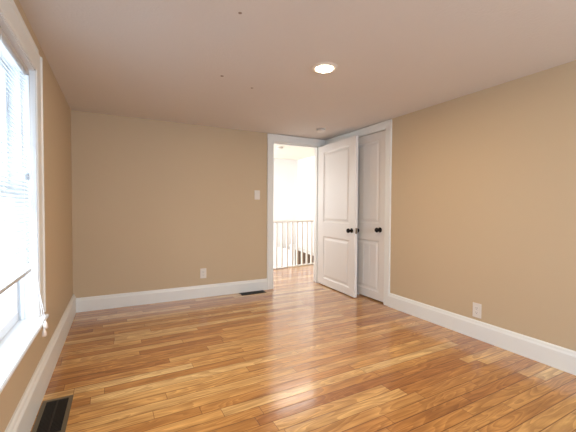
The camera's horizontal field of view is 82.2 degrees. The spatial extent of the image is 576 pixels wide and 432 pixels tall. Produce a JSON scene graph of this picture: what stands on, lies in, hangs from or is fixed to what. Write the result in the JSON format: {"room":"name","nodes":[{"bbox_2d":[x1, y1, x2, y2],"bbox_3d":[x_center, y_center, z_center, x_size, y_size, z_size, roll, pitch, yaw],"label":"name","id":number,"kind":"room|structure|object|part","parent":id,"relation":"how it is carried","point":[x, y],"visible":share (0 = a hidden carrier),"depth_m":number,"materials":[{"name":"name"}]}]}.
{"room":"empty bedroom","nodes":[
{"label":"empty bedroom","id":0,"kind":"room"},
{"bbox_2d":[0,0,72,431],"bbox_3d":[-1.060,0.029,0.954,0.160,2.150,5.908,0,2,-27],"label":"wall","id":1,"kind":"structure","parent":0,"point":[56,110],"depth_m":2.47,"materials":[{"name":"beige paint"}]},
{"bbox_2d":[0,0,48,393],"bbox_3d":[-1.297,-0.159,1.447,0.216,1.592,1.280,0,2,-27],"label":"window","id":2,"kind":"structure","parent":1,"relation":"in","point":[21,323],"depth_m":1.88,"materials":[{"name":"white paint"}]},
{"bbox_3d":[-1.359,-0.462,1.406,0.030,0.727,1.024,0,2,-27],"label":"sash","id":3,"kind":"part","parent":2,"relation":"part of","materials":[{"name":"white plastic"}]},
{"bbox_3d":[-1.333,0.240,1.439,0.030,0.749,1.024,0,2,-27],"label":"sash","id":4,"kind":"part","parent":2,"relation":"part of","materials":[{"name":"white plastic"}]},
{"bbox_2d":[0,26,47,336],"bbox_3d":[-1.231,-0.076,1.482,0.122,1.502,1.008,0,2,-27],"label":"mini blind","id":5,"kind":"object","parent":2,"relation":"attached to","point":[14,263],"visible":1,"depth_m":1.64,"materials":[{"name":"grey plastic"}]},
{"bbox_3d":[-1.271,-0.235,1.457,0.027,1.120,0.002,0,2,-27],"label":"ladder cord","id":6,"kind":"part","parent":5,"relation":"part of","materials":[{"name":"white fabric"}]},
{"bbox_3d":[-1.274,0.327,1.471,0.024,0.020,1.008,0,2,-27],"label":"rail","id":7,"kind":"part","parent":5,"relation":"part of","materials":[{"name":"grey plastic"}]},
{"bbox_3d":[-1.439,-0.244,1.780,0.027,1.120,0.002,0,2,-27],"label":"ladder cord","id":8,"kind":"part","parent":5,"relation":"part of","materials":[{"name":"white fabric"}]},
{"bbox_3d":[-1.414,-0.096,1.863,0.174,1.449,0.015,1,2,38],"label":"lift cord","id":9,"kind":"part","parent":5,"relation":"part of","materials":[{"name":"white plastic"}]},
{"bbox_3d":[-1.424,-0.111,1.876,0.133,1.419,0.004,1,2,27],"label":"lift cord","id":10,"kind":"part","parent":5,"relation":"part of","materials":[{"name":"white fabric"}]},
{"bbox_2d":[5,294,75,431],"bbox_3d":[-0.982,1.006,1.022,0.028,0.195,5.668,0,2,-27],"label":"baseboard","id":11,"kind":"structure","parent":1,"relation":"attached to","point":[24,415],"depth_m":1.93,"materials":[{"name":"white paint"}]},
{"bbox_2d":[71,110,311,297],"bbox_3d":[-0.844,-0.056,4.326,3.331,2.150,0.120,0,2,-27],"label":"wall","id":12,"kind":"structure","parent":0,"point":[156,203],"depth_m":3.92,"materials":[{"name":"beige paint"}]},
{"bbox_2d":[76,278,266,312],"bbox_3d":[-1.280,0.949,4.047,2.229,0.152,0.022,0,2,-27],"label":"baseboard","id":13,"kind":"structure","parent":12,"relation":"attached to","point":[83,304],"depth_m":3.94,"materials":[{"name":"white paint"}]},
{"bbox_2d":[200,268,205,277],"bbox_3d":[-1.067,0.723,4.159,0.076,0.124,0.010,0,2,-27],"label":"wall outlet","id":14,"kind":"object","parent":12,"relation":"attached to","point":[203,270],"visible":1,"depth_m":4.16,"materials":[{"name":"beige plastic"}]},
{"bbox_2d":[255,190,259,199],"bbox_3d":[-0.413,-0.284,4.462,0.078,0.125,0.022,0,2,-27],"label":"light switch","id":15,"kind":"object","parent":12,"relation":"attached to","point":[257,192],"visible":1,"depth_m":4.47,"materials":[{"name":"beige plastic"}]},
{"bbox_2d":[267,133,324,289],"bbox_3d":[0.138,-0.059,4.756,0.952,2.144,0.021,0,2,-27],"label":"trim","id":16,"kind":"structure","parent":12,"relation":"attached to","point":[270,137],"depth_m":4.56,"materials":[{"name":"white paint"}]},
{"bbox_2d":[273,141,319,282],"bbox_3d":[0.098,-0.018,4.827,0.782,2.059,0.148,0,2,-27],"label":"trim","id":17,"kind":"structure","parent":12,"relation":"attached to","point":[316,147],"depth_m":4.97,"materials":[{"name":"white paint"}]},
{"bbox_2d":[273,158,297,267],"bbox_3d":[-1.102,0.987,7.514,3.150,4.700,0.100,0,2,-27],"label":"wall","id":18,"kind":"structure","parent":0,"point":[285,206],"depth_m":7.96,"materials":[{"name":"white paint"}]},
{"bbox_2d":[274,144,313,159],"bbox_3d":[-0.486,-1.377,6.182,3.250,0.100,2.912,0,2,-27],"label":"ceiling","id":19,"kind":"structure","parent":0,"point":[288,152],"depth_m":6.99,"materials":[{"name":"beige paint"}]},
{"bbox_2d":[19,0,575,139],"bbox_3d":[0.726,-1.119,1.804,4.211,0.120,5.988,0,2,-27],"label":"ceiling","id":20,"kind":"structure","parent":0,"point":[161,60],"depth_m":2.17,"materials":[{"name":"paint"}]},
{"bbox_2d":[316,128,325,132],"bbox_3d":[0.424,-1.103,4.246,0.122,0.040,0.122,0,2,-27],"label":"smoke detector","id":21,"kind":"object","parent":20,"relation":"attached to","point":[317,129],"visible":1,"depth_m":4.21,"materials":[{"name":"beige plastic"}]},
{"bbox_2d":[311,62,337,73],"bbox_3d":[0.264,-1.065,2.395,0.196,0.022,0.196,0,2,-27],"label":"recessed light","id":22,"kind":"object","parent":20,"relation":"in","point":[321,67],"visible":1,"depth_m":2.37,"materials":[{"name":"beige"}]},
{"bbox_2d":[30,264,575,431],"bbox_3d":[0.557,1.132,2.558,4.772,0.120,7.571,0,2,-27],"label":"floor","id":23,"kind":"structure","parent":0,"point":[303,354],"depth_m":2.28,"materials":[{"name":"brown wood"}]},
{"bbox_2d":[32,395,73,431],"bbox_3d":[-1.269,1.080,1.784,0.150,0.005,0.370,0,2,-27],"label":"floor vent","id":24,"kind":"object","parent":23,"relation":"in","point":[53,415],"visible":1,"depth_m":1.78,"materials":[{"name":"brown metal"}]},
{"bbox_2d":[239,290,266,295],"bbox_3d":[-0.465,1.018,4.377,0.340,0.005,0.125,0,2,-27],"label":"floor vent","id":25,"kind":"object","parent":23,"relation":"in","point":[260,291],"visible":1,"depth_m":4.38,"materials":[{"name":"black metal"}]},
{"bbox_2d":[273,219,313,269],"bbox_3d":[-0.302,0.564,6.036,2.915,1.230,0.117,-1,2,-36],"label":"stair railing","id":26,"kind":"object","parent":23,"relation":"on","point":[276,222],"visible":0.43,"depth_m":6.30,"materials":[{"name":"white paint"}]},
{"bbox_3d":[0.061,0.963,6.311,2.015,0.022,0.070,-1,2,-36],"label":"shoe rail","id":27,"kind":"part","parent":26,"relation":"part of","materials":[{"name":"white paint"}]},
{"bbox_3d":[0.065,0.098,6.288,2.015,0.042,0.068,-1,2,-36],"label":"handrail","id":28,"kind":"part","parent":26,"relation":"part of","materials":[{"name":"white paint"}]},
{"bbox_2d":[298,156,313,252],"bbox_3d":[0.922,1.012,6.924,0.100,4.700,2.812,0,2,-27],"label":"wall","id":29,"kind":"structure","parent":0,"point":[306,165],"depth_m":7.77,"materials":[{"name":"white paint"}]},
{"bbox_2d":[327,60,575,350],"bbox_3d":[1.942,0.006,2.444,0.120,2.150,5.788,0,2,-27],"label":"wall","id":30,"kind":"structure","parent":0,"point":[483,182],"depth_m":2.73,"materials":[{"name":"beige paint"}]},
{"bbox_2d":[318,135,358,297],"bbox_3d":[0.663,0.001,4.518,0.180,2.018,0.915,0,2,-25],"label":"door","id":31,"kind":"structure","parent":30,"relation":"in","point":[338,161],"depth_m":4.44,"materials":[{"name":"white paint"}]},
{"bbox_2d":[325,119,391,305],"bbox_3d":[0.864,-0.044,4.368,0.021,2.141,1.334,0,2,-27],"label":"trim","id":32,"kind":"structure","parent":30,"relation":"attached to","point":[387,124],"depth_m":3.82,"materials":[{"name":"white paint"}]},
{"bbox_2d":[357,130,385,301],"bbox_3d":[0.950,0.000,4.212,0.106,2.031,0.770,0,2,-27],"label":"door","id":33,"kind":"structure","parent":30,"relation":"in","point":[371,148],"depth_m":4.09,"materials":[{"name":"white paint"}]},
{"bbox_3d":[1.072,0.168,3.942,0.072,0.062,0.062,0,2,-27],"label":"knob","id":34,"kind":"part","parent":33,"relation":"part of","materials":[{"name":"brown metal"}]},
{"bbox_2d":[472,302,480,318],"bbox_3d":[1.649,0.824,2.881,0.010,0.126,0.078,0,2,-27],"label":"wall outlet","id":35,"kind":"object","parent":30,"relation":"attached to","point":[476,307],"visible":1,"depth_m":2.88,"materials":[{"name":"beige plastic"}]},
{"bbox_2d":[388,293,575,374],"bbox_3d":[2.158,1.018,1.889,0.022,0.158,4.315,0,2,-27],"label":"baseboard","id":36,"kind":"structure","parent":30,"relation":"attached to","point":[561,358],"depth_m":2.74,"materials":[{"name":"white paint"}]},
{"bbox_3d":[-0.698,3.412,6.665,3.050,0.100,1.900,0,2,-27],"label":"floor","id":37,"kind":"structure","parent":0,"visible":0},
{"bbox_2d":[278,244,313,266],"bbox_3d":[0.146,1.968,7.637,0.605,2.725,0.860,0,2,-27],"label":"staircase","id":38,"kind":"structure","parent":37,"relation":"on","point":[294,245],"depth_m":7.27,"materials":[{"name":"white paint"}]},
{"bbox_3d":[0.095,1.979,7.188,0.100,2.725,0.110,0,2,-27],"label":"newel post","id":39,"kind":"part","parent":38,"relation":"part of","materials":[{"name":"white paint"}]}
]}

